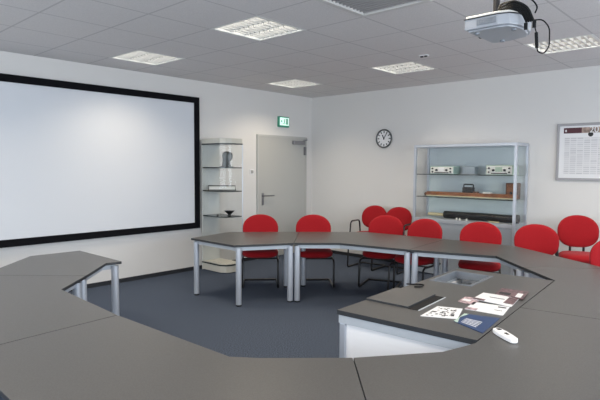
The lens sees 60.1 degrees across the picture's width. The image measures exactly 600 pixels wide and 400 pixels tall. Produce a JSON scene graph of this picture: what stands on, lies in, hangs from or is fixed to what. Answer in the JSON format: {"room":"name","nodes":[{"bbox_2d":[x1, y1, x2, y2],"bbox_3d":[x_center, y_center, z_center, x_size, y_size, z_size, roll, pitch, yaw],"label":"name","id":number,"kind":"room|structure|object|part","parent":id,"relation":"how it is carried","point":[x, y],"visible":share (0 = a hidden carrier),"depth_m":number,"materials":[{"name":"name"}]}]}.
{"room":"conference room","nodes":[
{"label":"conference room","id":0,"kind":"room"},
{"bbox_2d":[0,51,311,283],"bbox_3d":[-3.209,-0.397,6.814,0.200,3.237,10.300,4,5,43],"label":"wall","id":1,"kind":"structure","parent":0,"point":[226,111],"depth_m":8.32,"materials":[{"name":"white paint"}]},
{"bbox_2d":[0,73,199,247],"bbox_3d":[-2.767,-0.517,7.096,0.046,2.085,3.365,4,5,43],"label":"projection screen","id":2,"kind":"object","parent":1,"relation":"attached to","point":[79,161],"visible":1,"depth_m":7.03,"materials":[{"name":"white fabric"}]},
{"bbox_2d":[69,259,254,291],"bbox_3d":[-3.656,1.228,6.288,0.014,0.058,8.380,4,5,43],"label":"baseboard","id":3,"kind":"structure","parent":1,"relation":"attached to","point":[97,284],"depth_m":7.75,"materials":[{"name":"black"}]},
{"bbox_2d":[256,134,306,254],"bbox_3d":[-0.284,-0.075,9.734,0.160,2.250,1.305,4,5,43],"label":"door","id":4,"kind":"structure","parent":1,"relation":"in","point":[281,161],"depth_m":9.74,"materials":[{"name":"grey paint"}]},
{"bbox_3d":[-0.330,-0.078,9.776,0.036,2.250,1.305,4,5,43],"label":"frame","id":5,"kind":"part","parent":4,"relation":"part of","materials":[{"name":"grey paint"}]},
{"bbox_2d":[277,116,288,127],"bbox_3d":[-0.308,-1.457,9.684,0.059,0.195,0.270,4,5,43],"label":"exit sign","id":6,"kind":"object","parent":1,"relation":"attached to","point":[281,121],"visible":1,"depth_m":9.64,"materials":[{"name":"teal plastic"}]},
{"bbox_2d":[0,253,433,399],"bbox_3d":[0.265,1.498,3.701,9.700,0.100,10.300,4,5,43],"label":"floor","id":7,"kind":"structure","parent":0,"point":[265,325],"depth_m":6.32,"materials":[{"name":"blue carpet"}]},
{"bbox_2d":[0,275,115,344],"bbox_3d":[-1.989,1.059,3.731,2.003,0.745,1.254,4,5,43],"label":"conference table","id":8,"kind":"object","parent":7,"relation":"on","point":[30,305],"visible":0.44,"depth_m":3.42,"materials":[{"name":"grey laminate"}]},
{"bbox_3d":[-1.864,1.030,4.345,0.070,0.685,0.070,4,5,43],"label":"leg","id":9,"kind":"part","parent":8,"relation":"part of","materials":[{"name":"silver metal"}]},
{"bbox_2d":[0,251,121,315],"bbox_3d":[-2.263,0.970,5.077,1.031,0.745,1.291,0,4,0],"label":"conference table","id":10,"kind":"object","parent":7,"relation":"on","point":[74,263],"visible":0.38,"depth_m":4.94,"materials":[{"name":"grey laminate"}]},
{"bbox_3d":[-1.872,1.022,4.475,0.070,0.685,0.070,4,5,43],"label":"leg","id":11,"kind":"part","parent":10,"relation":"part of","materials":[{"name":"silver metal"}]},
{"bbox_3d":[-2.272,0.650,5.048,0.922,0.049,1.190,0,4,0],"label":"frame","id":12,"kind":"part","parent":10,"relation":"part of","materials":[{"name":"silver metal"}]},
{"bbox_3d":[-1.810,0.983,5.085,0.070,0.685,0.070,4,5,43],"label":"leg","id":13,"kind":"part","parent":10,"relation":"part of","materials":[{"name":"silver metal"}]},
{"bbox_2d":[0,315,364,399],"bbox_3d":[-0.506,1.156,2.380,2.163,0.745,1.324,4,5,43],"label":"conference table","id":14,"kind":"object","parent":7,"relation":"on","point":[116,357],"visible":1,"depth_m":2.36,"materials":[{"name":"grey laminate"}]},
{"bbox_2d":[201,138,242,272],"bbox_3d":[-1.249,0.082,8.314,0.597,2.110,0.376,4,5,43],"label":"display cabinet","id":15,"kind":"object","parent":7,"relation":"on","point":[210,148],"visible":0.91,"depth_m":8.43,"materials":[{"name":"grey"}]},
{"bbox_3d":[-1.463,0.073,8.512,0.013,2.100,0.360,4,5,43],"label":"panel","id":16,"kind":"part","parent":15,"relation":"part of","materials":[{"name":"white mirror"}]},
{"bbox_2d":[208,185,235,190],"bbox_3d":[-1.243,-0.196,8.299,0.444,0.082,0.112,0,4,0],"label":"tray","id":17,"kind":"object","parent":15,"relation":"on","point":[209,188],"visible":1,"depth_m":8.26,"materials":[{"name":"white"}]},
{"bbox_2d":[203,167,241,167],"bbox_3d":[-1.244,-0.515,8.274,0.554,0.016,0.344,4,5,43],"label":"shelf","id":18,"kind":"object","parent":15,"relation":"attached to","point":[203,167],"depth_m":8.11,"materials":[{"name":"clear glass"}]},
{"bbox_2d":[203,190,241,191],"bbox_3d":[-1.246,-0.145,8.298,0.554,0.016,0.344,4,5,43],"label":"shelf","id":19,"kind":"object","parent":15,"relation":"attached to","point":[203,190],"depth_m":8.25,"materials":[{"name":"clear glass"}]},
{"bbox_2d":[203,214,241,217],"bbox_3d":[-1.249,0.254,8.324,0.554,0.016,0.344,4,5,43],"label":"shelf","id":20,"kind":"object","parent":15,"relation":"attached to","point":[204,215],"depth_m":8.29,"materials":[{"name":"clear glass"}]},
{"bbox_2d":[220,151,232,166],"bbox_3d":[-1.157,-0.645,8.218,0.196,0.252,0.156,4,5,43],"label":"bust sculpture","id":21,"kind":"object","parent":15,"relation":"on","point":[227,156],"visible":0.91,"depth_m":8.16,"materials":[{"name":"grey metal"}]},
{"bbox_2d":[225,210,233,215],"bbox_3d":[-1.131,0.209,8.308,0.170,0.075,0.170,4,5,43],"label":"bowl","id":22,"kind":"object","parent":15,"relation":"on","point":[229,212],"visible":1,"depth_m":8.28,"materials":[{"name":"black plastic"}]},
{"bbox_2d":[191,232,298,306],"bbox_3d":[-0.692,0.868,6.790,1.451,0.745,1.252,0,4,-4],"label":"conference table","id":23,"kind":"object","parent":7,"relation":"on","point":[239,242],"visible":0.96,"depth_m":6.46,"materials":[{"name":"grey laminate"}]},
{"bbox_3d":[-1.346,0.877,6.744,0.070,0.685,0.070,4,5,43],"label":"leg","id":24,"kind":"part","parent":23,"relation":"part of","materials":[{"name":"silver metal"}]},
{"bbox_3d":[-0.735,0.915,6.213,0.070,0.685,0.070,4,5,43],"label":"leg","id":25,"kind":"part","parent":23,"relation":"part of","materials":[{"name":"silver metal"}]},
{"bbox_3d":[-0.687,0.547,6.772,1.348,0.049,1.162,0,4,-4],"label":"frame","id":26,"kind":"part","parent":23,"relation":"part of","materials":[{"name":"silver metal"}]},
{"bbox_3d":[-0.193,0.853,7.215,0.070,0.685,0.070,4,5,43],"label":"leg","id":27,"kind":"part","parent":23,"relation":"part of","materials":[{"name":"silver metal"}]},
{"bbox_3d":[-0.122,0.905,6.422,0.070,0.685,0.070,4,5,43],"label":"leg","id":28,"kind":"part","parent":23,"relation":"part of","materials":[{"name":"silver metal"}]},
{"bbox_2d":[242,214,278,287],"bbox_3d":[-0.567,0.715,7.406,0.520,0.972,0.652,0,4,-4],"label":"chair","id":29,"kind":"object","parent":7,"relation":"on","point":[259,222],"visible":0.67,"depth_m":7.60,"materials":[{"name":"red fabric"}]},
{"bbox_3d":[-0.566,0.744,7.392,0.510,0.115,0.490,0,4,-4],"label":"seat","id":30,"kind":"part","parent":29,"relation":"part of","materials":[{"name":"red fabric"}]},
{"bbox_3d":[-0.565,1.003,7.376,0.519,0.403,0.554,0,4,-4],"label":"frame","id":31,"kind":"part","parent":29,"relation":"part of","materials":[{"name":"black metal"}]},
{"bbox_3d":[-0.582,0.420,7.641,0.520,0.414,0.116,0,4,-4],"label":"backrest","id":32,"kind":"part","parent":29,"relation":"part of","materials":[{"name":"red fabric"}]},
{"bbox_2d":[296,214,334,287],"bbox_3d":[0.207,0.719,7.422,0.520,0.972,0.652,0,4,-3],"label":"chair","id":33,"kind":"object","parent":7,"relation":"on","point":[308,223],"visible":0.62,"depth_m":7.62,"materials":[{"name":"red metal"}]},
{"bbox_3d":[0.196,0.424,7.656,0.520,0.414,0.116,0,4,-3],"label":"backrest","id":34,"kind":"part","parent":33,"relation":"part of","materials":[{"name":"red fabric"}]},
{"bbox_3d":[0.208,0.748,7.407,0.510,0.115,0.490,0,4,-3],"label":"seat","id":35,"kind":"part","parent":33,"relation":"part of","materials":[{"name":"red fabric"}]},
{"bbox_3d":[0.208,1.006,7.391,0.519,0.403,0.554,0,4,-3],"label":"frame","id":36,"kind":"part","parent":33,"relation":"part of","materials":[{"name":"black metal"}]},
{"bbox_2d":[347,205,385,268],"bbox_3d":[1.150,0.615,8.747,0.549,1.019,0.600,3,5,36],"label":"armchair","id":37,"kind":"object","parent":7,"relation":"on","point":[371,212],"visible":0.44,"depth_m":8.92,"materials":[{"name":"red fabric"}]},
{"bbox_3d":[0.958,0.496,8.883,0.069,0.319,0.372,3,5,36],"label":"armrest","id":38,"kind":"part","parent":37,"relation":"part of","materials":[{"name":"black metal"}]},
{"bbox_3d":[1.122,0.886,8.728,0.478,0.480,0.510,3,5,36],"label":"frame","id":39,"kind":"part","parent":37,"relation":"part of","materials":[{"name":"black metal"}]},
{"bbox_3d":[1.289,0.292,8.915,0.478,0.395,0.107,3,5,36],"label":"backrest","id":40,"kind":"part","parent":37,"relation":"part of","materials":[{"name":"red fabric"}]},
{"bbox_2d":[294,232,444,301],"bbox_3d":[0.824,0.876,6.799,2.018,0.745,1.377,2,4,20],"label":"conference table","id":41,"kind":"object","parent":7,"relation":"on","point":[362,241],"visible":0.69,"depth_m":6.43,"materials":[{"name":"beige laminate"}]},
{"bbox_3d":[-0.034,0.905,6.429,0.070,0.685,0.070,4,5,43],"label":"leg","id":42,"kind":"part","parent":41,"relation":"part of","materials":[{"name":"silver metal"}]},
{"bbox_3d":[0.046,0.851,7.267,0.070,0.685,0.070,4,5,43],"label":"leg","id":43,"kind":"part","parent":41,"relation":"part of","materials":[{"name":"silver metal"}]},
{"bbox_3d":[0.825,0.555,6.783,1.913,0.049,1.279,2,4,20],"label":"frame","id":44,"kind":"part","parent":41,"relation":"part of","materials":[{"name":"silver metal"}]},
{"bbox_3d":[1.234,0.942,5.984,0.070,0.685,0.070,4,5,43],"label":"leg","id":45,"kind":"part","parent":41,"relation":"part of","materials":[{"name":"silver metal"}]},
{"bbox_3d":[1.778,0.895,6.754,0.070,0.685,0.070,4,5,43],"label":"leg","id":46,"kind":"part","parent":41,"relation":"part of","materials":[{"name":"silver metal"}]},
{"bbox_2d":[358,215,402,287],"bbox_3d":[1.167,0.726,7.393,0.520,0.972,0.652,2,4,22],"label":"chair","id":47,"kind":"object","parent":7,"relation":"on","point":[385,224],"visible":0.62,"depth_m":7.53,"materials":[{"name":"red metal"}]},
{"bbox_3d":[1.160,0.755,7.379,0.510,0.115,0.490,2,4,22],"label":"seat","id":48,"kind":"part","parent":47,"relation":"part of","materials":[{"name":"red fabric"}]},
{"bbox_3d":[1.147,1.013,7.366,0.519,0.403,0.554,2,4,22],"label":"frame","id":49,"kind":"part","parent":47,"relation":"part of","materials":[{"name":"black metal"}]},
{"bbox_3d":[1.265,0.433,7.609,0.520,0.414,0.116,2,4,22],"label":"backrest","id":50,"kind":"part","parent":47,"relation":"part of","materials":[{"name":"red fabric"}]},
{"bbox_2d":[370,207,411,274],"bbox_3d":[1.502,0.638,8.421,0.549,1.019,0.600,3,5,36],"label":"armchair","id":51,"kind":"object","parent":7,"relation":"on","point":[404,215],"visible":0.36,"depth_m":8.52,"materials":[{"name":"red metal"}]},
{"bbox_3d":[1.474,0.909,8.402,0.478,0.480,0.510,3,5,36],"label":"frame","id":52,"kind":"part","parent":51,"relation":"part of","materials":[{"name":"black metal"}]},
{"bbox_3d":[1.641,0.315,8.590,0.478,0.395,0.107,3,5,36],"label":"backrest","id":53,"kind":"part","parent":51,"relation":"part of","materials":[{"name":"red fabric"}]},
{"bbox_2d":[387,219,442,290],"bbox_3d":[1.562,0.756,6.962,0.520,0.972,0.652,3,5,40],"label":"chair","id":54,"kind":"object","parent":7,"relation":"on","point":[429,228],"visible":0.46,"depth_m":7.01,"materials":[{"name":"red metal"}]},
{"bbox_3d":[1.552,0.785,6.951,0.510,0.115,0.490,3,5,40],"label":"seat","id":55,"kind":"part","parent":54,"relation":"part of","materials":[{"name":"red fabric"}]},
{"bbox_3d":[1.529,1.043,6.943,0.519,0.403,0.554,3,5,40],"label":"frame","id":56,"kind":"part","parent":54,"relation":"part of","materials":[{"name":"black metal"}]},
{"bbox_3d":[1.727,0.466,7.138,0.520,0.414,0.116,3,5,40],"label":"backrest","id":57,"kind":"part","parent":54,"relation":"part of","materials":[{"name":"red fabric"}]},
{"bbox_2d":[337,268,553,360],"bbox_3d":[1.198,1.058,3.865,0.928,0.748,1.893,3,5,39],"label":"desk","id":58,"kind":"object","parent":7,"relation":"on","point":[390,322],"visible":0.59,"depth_m":3.38,"materials":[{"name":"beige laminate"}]},
{"bbox_3d":[0.288,1.130,3.432,0.044,0.649,0.044,4,5,43],"label":"leg","id":59,"kind":"part","parent":58,"relation":"part of","materials":[{"name":"silver metal"}]},
{"bbox_3d":[0.626,1.124,3.164,0.818,0.599,0.018,3,5,39],"label":"panel","id":60,"kind":"part","parent":58,"relation":"part of","materials":[{"name":"white metal"}]},
{"bbox_3d":[0.732,0.696,3.717,0.355,0.012,0.450,4,5,43],"label":"raised lid","id":61,"kind":"part","parent":58,"relation":"part of","materials":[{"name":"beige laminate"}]},
{"bbox_3d":[1.200,0.755,3.845,0.911,0.054,1.877,3,5,39],"label":"frame","id":62,"kind":"part","parent":58,"relation":"part of","materials":[{"name":"silver metal"}]},
{"bbox_2d":[406,283,423,286],"bbox_3d":[0.912,0.673,4.081,0.138,0.012,0.100,1,4,7],"label":"cable","id":63,"kind":"object","parent":58,"relation":"on","point":[406,283],"visible":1,"depth_m":4.12,"materials":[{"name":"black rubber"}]},
{"bbox_3d":[0.910,0.712,3.560,0.008,0.004,0.442,3,5,38],"label":"slot trim","id":64,"kind":"part","parent":58,"relation":"part of","materials":[{"name":"silver metal"}]},
{"bbox_2d":[421,306,461,318],"bbox_3d":[0.917,0.725,3.349,0.221,0.004,0.285,2,4,24],"label":"brochure","id":65,"kind":"object","parent":58,"relation":"on","point":[439,312],"visible":1,"depth_m":3.33,"materials":[{"name":"white paper"}]},
{"bbox_2d":[430,307,456,315],"bbox_3d":[0.915,0.724,3.346,0.168,0.001,0.223,2,4,23],"label":"print","id":66,"kind":"object","parent":65,"relation":"on","point":[437,311],"depth_m":3.36,"materials":[{"name":"black"}]},
{"bbox_3d":[0.890,1.064,4.115,0.018,0.599,1.783,4,5,41],"label":"panel","id":67,"kind":"part","parent":58,"relation":"part of","materials":[{"name":"white metal"}]},
{"bbox_2d":[458,297,478,303],"bbox_3d":[1.189,0.707,3.644,0.116,0.004,0.202,3,4,34],"label":"brochure","id":68,"kind":"object","parent":58,"relation":"on","point":[468,300],"visible":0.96,"depth_m":3.64,"materials":[{"name":"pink paper"}]},
{"bbox_3d":[1.770,1.040,4.568,0.708,0.599,0.018,3,5,39],"label":"panel","id":69,"kind":"part","parent":58,"relation":"part of","materials":[{"name":"white metal"}]},
{"bbox_2d":[454,313,499,332],"bbox_3d":[1.053,0.739,3.138,0.211,0.004,0.363,3,5,36],"label":"brochure","id":70,"kind":"object","parent":58,"relation":"on","point":[479,323],"visible":1,"depth_m":3.15,"materials":[{"name":"blue paper"}]},
{"bbox_2d":[461,318,480,326],"bbox_3d":[1.030,0.739,3.124,0.122,0.001,0.128,4,5,43],"label":"print","id":71,"kind":"object","parent":70,"relation":"on","point":[469,322],"depth_m":3.12,"materials":[{"name":"white paper"}]},
{"bbox_2d":[465,302,509,315],"bbox_3d":[1.246,0.721,3.446,0.245,0.004,0.234,3,4,33],"label":"brochure","id":72,"kind":"object","parent":58,"relation":"on","point":[475,306],"visible":1,"depth_m":3.44,"materials":[{"name":"white paper"}]},
{"bbox_2d":[473,293,518,306],"bbox_3d":[1.400,0.702,3.678,0.300,0.004,0.280,4,5,43],"label":"brochure","id":73,"kind":"object","parent":58,"relation":"on","point":[486,297],"visible":1,"depth_m":3.66,"materials":[{"name":"white paper"}]},
{"bbox_2d":[473,297,517,304],"bbox_3d":[1.398,0.701,3.670,0.275,0.001,0.238,4,5,43],"label":"print","id":74,"kind":"object","parent":73,"relation":"on","point":[496,300],"depth_m":3.63},
{"bbox_2d":[495,288,527,299],"bbox_3d":[1.565,0.690,3.825,0.204,0.004,0.272,3,5,35],"label":"brochure","id":75,"kind":"object","parent":58,"relation":"on","point":[518,294],"visible":1,"depth_m":3.82,"materials":[{"name":"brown paper"}]},
{"bbox_2d":[413,142,528,274],"bbox_3d":[2.553,0.170,7.917,1.610,2.030,0.460,4,5,43],"label":"display cabinet","id":76,"kind":"object","parent":7,"relation":"on","point":[479,155],"visible":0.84,"depth_m":7.92,"materials":[{"name":"silver metal"}]},
{"bbox_2d":[430,166,459,173],"bbox_3d":[2.257,-0.466,8.089,0.400,0.125,0.235,4,5,43],"label":"signal generator","id":77,"kind":"object","parent":76,"relation":"on","point":[433,169],"visible":0.99,"depth_m":8.00,"materials":[{"name":"white metal"}]},
{"bbox_3d":[2.192,-0.462,8.019,0.376,0.101,0.005,4,5,43],"label":"plate","id":78,"kind":"part","parent":77,"relation":"part of","materials":[{"name":"white metal"}]},
{"bbox_2d":[424,191,517,199],"bbox_3d":[2.537,-0.074,7.845,1.460,0.073,0.106,4,5,43],"label":"slide","id":79,"kind":"object","parent":76,"relation":"on","point":[428,193],"visible":0.88,"depth_m":7.76,"materials":[{"name":"brown wood"}]},
{"bbox_2d":[462,184,478,192],"bbox_3d":[2.571,-0.176,7.811,0.235,0.135,0.080,4,5,43],"label":"press","id":80,"kind":"object","parent":79,"relation":"on","point":[464,189],"visible":1,"depth_m":7.80,"materials":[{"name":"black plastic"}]},
{"bbox_2d":[462,167,479,174],"bbox_3d":[2.588,-0.448,7.888,0.260,0.120,0.140,4,5,43],"label":"meter box","id":81,"kind":"object","parent":76,"relation":"on","point":[465,170],"visible":1,"depth_m":7.83,"materials":[{"name":"grey metal"}]},
{"bbox_2d":[428,211,519,223],"bbox_3d":[2.587,0.239,7.848,1.420,0.130,0.128,4,5,43],"label":"tube","id":82,"kind":"object","parent":76,"relation":"on","point":[446,214],"visible":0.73,"depth_m":7.73,"materials":[{"name":"black metal"}]},
{"bbox_3d":[2.704,0.180,8.080,1.540,1.990,0.013,4,5,43],"label":"panel","id":83,"kind":"part","parent":76,"relation":"part of","materials":[{"name":"grey"}]},
{"bbox_2d":[486,165,518,174],"bbox_3d":[2.913,-0.430,7.481,0.390,0.140,0.235,4,5,43],"label":"oscillator","id":84,"kind":"object","parent":76,"relation":"on","point":[490,169],"visible":0.98,"depth_m":7.40,"materials":[{"name":"white metal"}]},
{"bbox_3d":[2.848,-0.426,7.411,0.366,0.116,0.005,4,5,43],"label":"plate","id":85,"kind":"part","parent":84,"relation":"part of","materials":[{"name":"white metal"}]},
{"bbox_2d":[506,183,520,199],"bbox_3d":[3.089,-0.129,7.524,0.170,0.235,0.140,4,5,43],"label":"wooden box","id":86,"kind":"object","parent":76,"relation":"on","point":[509,186],"visible":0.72,"depth_m":7.49,"materials":[{"name":"brown wood"}]},
{"bbox_2d":[354,308,599,399],"bbox_3d":[1.038,1.156,2.513,1.224,0.745,2.352,4,5,43],"label":"conference table","id":87,"kind":"object","parent":7,"relation":"on","point":[555,356],"visible":0.94,"depth_m":2.44,"materials":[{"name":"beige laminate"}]},
{"bbox_2d":[493,328,517,342],"bbox_3d":[1.131,0.745,2.858,0.060,0.030,0.200,0,4,-9],"label":"remote control","id":88,"kind":"object","parent":87,"relation":"on","point":[501,333],"visible":1,"depth_m":2.83,"materials":[{"name":"white plastic"}]},
{"bbox_2d":[458,222,501,273],"bbox_3d":[2.269,0.787,6.555,0.520,0.972,0.652,2,4,20],"label":"chair","id":89,"kind":"object","parent":7,"relation":"on","point":[481,232],"visible":0.53,"depth_m":6.70,"materials":[{"name":"red fabric"}]},
{"bbox_3d":[2.263,0.816,6.541,0.510,0.115,0.490,2,4,20],"label":"seat","id":90,"kind":"part","parent":89,"relation":"part of","materials":[{"name":"red fabric"}]},
{"bbox_3d":[2.359,0.493,6.774,0.520,0.414,0.116,2,4,20],"label":"backrest","id":91,"kind":"part","parent":89,"relation":"part of","materials":[{"name":"red fabric"}]},
{"bbox_2d":[409,239,599,282],"bbox_3d":[2.236,0.958,5.670,2.023,0.745,1.284,4,5,43],"label":"conference table","id":92,"kind":"object","parent":7,"relation":"on","point":[514,257],"visible":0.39,"depth_m":5.72,"materials":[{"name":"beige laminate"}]},
{"bbox_3d":[1.311,0.945,5.940,0.070,0.685,0.070,4,5,43],"label":"leg","id":93,"kind":"part","parent":92,"relation":"part of","materials":[{"name":"silver metal"}]},
{"bbox_3d":[1.872,0.899,6.694,0.070,0.685,0.070,4,5,43],"label":"leg","id":94,"kind":"part","parent":92,"relation":"part of","materials":[{"name":"silver metal"}]},
{"bbox_3d":[2.234,0.636,5.662,1.906,0.048,1.183,4,5,43],"label":"frame","id":95,"kind":"part","parent":92,"relation":"part of","materials":[{"name":"silver metal"}]},
{"bbox_3d":[2.103,1.012,4.983,0.070,0.685,0.070,4,5,43],"label":"leg","id":96,"kind":"part","parent":92,"relation":"part of","materials":[{"name":"silver metal"}]},
{"bbox_2d":[513,224,558,275],"bbox_3d":[2.885,0.807,6.301,0.520,0.972,0.652,2,4,19],"label":"chair","id":97,"kind":"object","parent":7,"relation":"on","point":[535,237],"visible":0.42,"depth_m":6.50,"materials":[{"name":"red fabric"}]},
{"bbox_3d":[2.971,0.513,6.522,0.520,0.414,0.116,2,4,19],"label":"backrest","id":98,"kind":"part","parent":97,"relation":"part of","materials":[{"name":"red fabric"}]},
{"bbox_2d":[520,267,599,318],"bbox_3d":[2.415,1.068,3.993,1.317,0.745,1.987,2,4,24],"label":"conference table","id":99,"kind":"object","parent":7,"relation":"on","point":[573,291],"visible":0.5,"depth_m":3.91,"materials":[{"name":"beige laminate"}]},
{"bbox_3d":[2.139,1.018,4.882,0.070,0.685,0.070,4,5,43],"label":"leg","id":100,"kind":"part","parent":99,"relation":"part of","materials":[{"name":"silver metal"}]},
{"bbox_3d":[2.322,0.742,4.035,1.358,0.048,1.850,4,5,43],"label":"frame","id":101,"kind":"part","parent":99,"relation":"part of","materials":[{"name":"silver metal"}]},
{"bbox_2d":[555,215,598,263],"bbox_3d":[3.534,0.746,6.564,0.555,1.068,0.607,2,4,22],"label":"chair","id":102,"kind":"object","parent":7,"relation":"on","point":[574,230],"visible":0.66,"depth_m":6.72,"materials":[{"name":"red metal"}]},
{"bbox_3d":[3.529,0.722,6.548,0.474,0.115,0.456,2,4,22],"label":"seat","id":103,"kind":"part","parent":102,"relation":"part of","materials":[{"name":"red fabric"}]},
{"bbox_3d":[3.623,0.406,6.762,0.484,0.414,0.108,2,4,22],"label":"backrest","id":104,"kind":"part","parent":102,"relation":"part of","materials":[{"name":"red fabric"}]},
{"bbox_2d":[589,241,599,266],"bbox_3d":[3.169,0.892,5.024,0.520,0.972,0.652,1,4,6],"label":"chair","id":105,"kind":"object","parent":7,"relation":"on","point":[594,256],"visible":0.43,"depth_m":5.24,"materials":[{"name":"red fabric"}]},
{"bbox_2d":[0,0,599,97],"bbox_3d":[0.283,-1.598,3.499,9.300,0.030,9.900,4,5,43],"label":"ceiling","id":106,"kind":"structure","parent":0,"point":[337,50],"depth_m":5.59,"materials":[{"name":"tile"}]},
{"bbox_2d":[109,50,184,65],"bbox_3d":[-1.933,-1.843,6.550,0.690,0.102,0.675,4,5,43],"label":"ceiling light","id":107,"kind":"object","parent":106,"relation":"attached to","point":[139,56],"visible":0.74,"depth_m":6.57,"materials":[{"name":"white plastic"}]},
{"bbox_2d":[211,15,305,40],"bbox_3d":[-0.415,-1.743,5.146,0.690,0.102,0.675,4,5,43],"label":"ceiling light","id":108,"kind":"object","parent":106,"relation":"attached to","point":[257,28],"visible":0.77,"depth_m":5.16,"materials":[{"name":"white metal"}]},
{"bbox_2d":[265,79,321,87],"bbox_3d":[-0.097,-1.960,8.526,0.690,0.102,0.675,4,5,43],"label":"ceiling light","id":109,"kind":"object","parent":106,"relation":"attached to","point":[293,83],"visible":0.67,"depth_m":8.55,"materials":[{"name":"white"}]},
{"bbox_2d":[316,0,431,17],"bbox_3d":[0.597,-1.648,4.212,0.689,0.058,0.675,4,5,43],"label":"ceiling vent","id":110,"kind":"object","parent":106,"relation":"in","point":[362,8],"visible":1,"depth_m":4.38,"materials":[{"name":"grey metal"}]},
{"bbox_2d":[332,0,416,12],"bbox_3d":[0.597,-1.651,4.212,0.589,0.032,0.575,4,5,43],"label":"grille","id":111,"kind":"object","parent":110,"relation":"attached to","point":[354,6],"depth_m":4.38,"materials":[{"name":"grey metal"}]},
{"bbox_2d":[370,61,437,74],"bbox_3d":[1.421,-1.861,7.122,0.690,0.102,0.675,4,5,43],"label":"ceiling light","id":112,"kind":"object","parent":106,"relation":"attached to","point":[406,67],"visible":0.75,"depth_m":7.15,"materials":[{"name":"white"}]},
{"bbox_2d":[493,0,499,11],"bbox_3d":[1.375,-1.418,3.633,0.218,0.333,0.227,-3,5,-40],"label":"mount","id":113,"kind":"object","parent":106,"relation":"attached to","point":[496,3],"visible":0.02,"depth_m":3.62,"materials":[{"name":"black metal"}]},
{"bbox_2d":[464,10,530,42],"bbox_3d":[1.396,-1.190,3.589,0.377,0.116,0.469,4,5,43],"label":"projector","id":114,"kind":"object","parent":113,"relation":"hanging from","point":[503,25],"visible":0.91,"depth_m":3.46,"materials":[{"name":"grey plastic"}]},
{"bbox_2d":[477,16,495,25],"bbox_3d":[1.232,-1.185,3.427,0.130,0.040,0.008,4,5,43],"label":"vent grille","id":115,"kind":"object","parent":114,"relation":"attached to","point":[481,20],"depth_m":3.43,"materials":[{"name":"grey plastic"}]},
{"bbox_3d":[1.403,-1.239,3.580,0.338,0.018,0.448,4,5,43],"label":"lid","id":116,"kind":"part","parent":114,"relation":"part of","materials":[{"name":"white plastic"}]},
{"bbox_2d":[499,3,531,21],"bbox_3d":[1.383,-1.221,3.433,0.126,0.136,0.324,-1,4,-23],"label":"cable","id":117,"kind":"object","parent":114,"relation":"attached to","point":[508,4],"visible":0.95,"depth_m":3.31,"materials":[{"name":"black rubber"}]},
{"bbox_2d":[502,5,529,21],"bbox_3d":[1.384,-1.215,3.447,0.115,0.123,0.314,-1,4,-20],"label":"cable","id":118,"kind":"object","parent":114,"relation":"attached to","point":[510,6],"visible":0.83,"depth_m":3.32,"materials":[{"name":"black rubber"}]},
{"bbox_2d":[497,0,535,27],"bbox_3d":[1.384,-1.207,3.420,0.154,0.189,0.328,-2,4,-30],"label":"cable","id":119,"kind":"object","parent":114,"relation":"attached to","point":[510,1],"visible":0.95,"depth_m":3.31,"materials":[{"name":"black rubber"}]},
{"bbox_2d":[506,8,527,29],"bbox_3d":[1.388,-1.188,3.461,0.117,0.153,0.303,-1,4,-19],"label":"cable","id":120,"kind":"object","parent":114,"relation":"attached to","point":[514,9],"visible":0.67,"depth_m":3.34,"materials":[{"name":"black rubber"}]},
{"bbox_2d":[534,19,549,53],"bbox_3d":[1.570,-1.064,3.373,0.108,0.219,0.042,2,4,21],"label":"cable","id":121,"kind":"object","parent":114,"relation":"hanging from","point":[536,32],"visible":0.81,"depth_m":3.38,"materials":[{"name":"black rubber"}]},
{"bbox_2d":[523,34,599,54],"bbox_3d":[2.939,-1.760,5.719,0.690,0.102,0.675,4,5,43],"label":"ceiling light","id":122,"kind":"object","parent":106,"relation":"attached to","point":[584,41],"visible":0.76,"depth_m":5.76,"materials":[{"name":"white"}]},
{"bbox_2d":[311,65,599,277],"bbox_3d":[3.708,-0.388,7.289,9.300,3.237,0.200,4,5,43],"label":"wall","id":123,"kind":"structure","parent":0,"point":[350,173],"depth_m":8.47,"materials":[{"name":"white paint"}]},
{"bbox_2d":[332,250,393,261],"bbox_3d":[3.631,1.204,7.309,9.286,0.058,0.014,4,5,43],"label":"baseboard","id":124,"kind":"structure","parent":123,"relation":"attached to","point":[333,251],"depth_m":9.76,"materials":[{"name":"black"}]},
{"bbox_2d":[376,129,391,147],"bbox_3d":[1.482,-1.084,9.154,0.338,0.338,0.034,4,5,43],"label":"wall clock","id":125,"kind":"object","parent":123,"relation":"attached to","point":[383,137],"visible":1,"depth_m":9.15,"materials":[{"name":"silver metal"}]},
{"bbox_2d":[555,122,599,180],"bbox_3d":[4.003,-0.639,6.846,1.150,0.780,0.024,4,5,43],"label":"wall calendar","id":126,"kind":"object","parent":123,"relation":"attached to","point":[578,144],"visible":1,"depth_m":7.04,"materials":[{"name":"white paper"}]}
]}

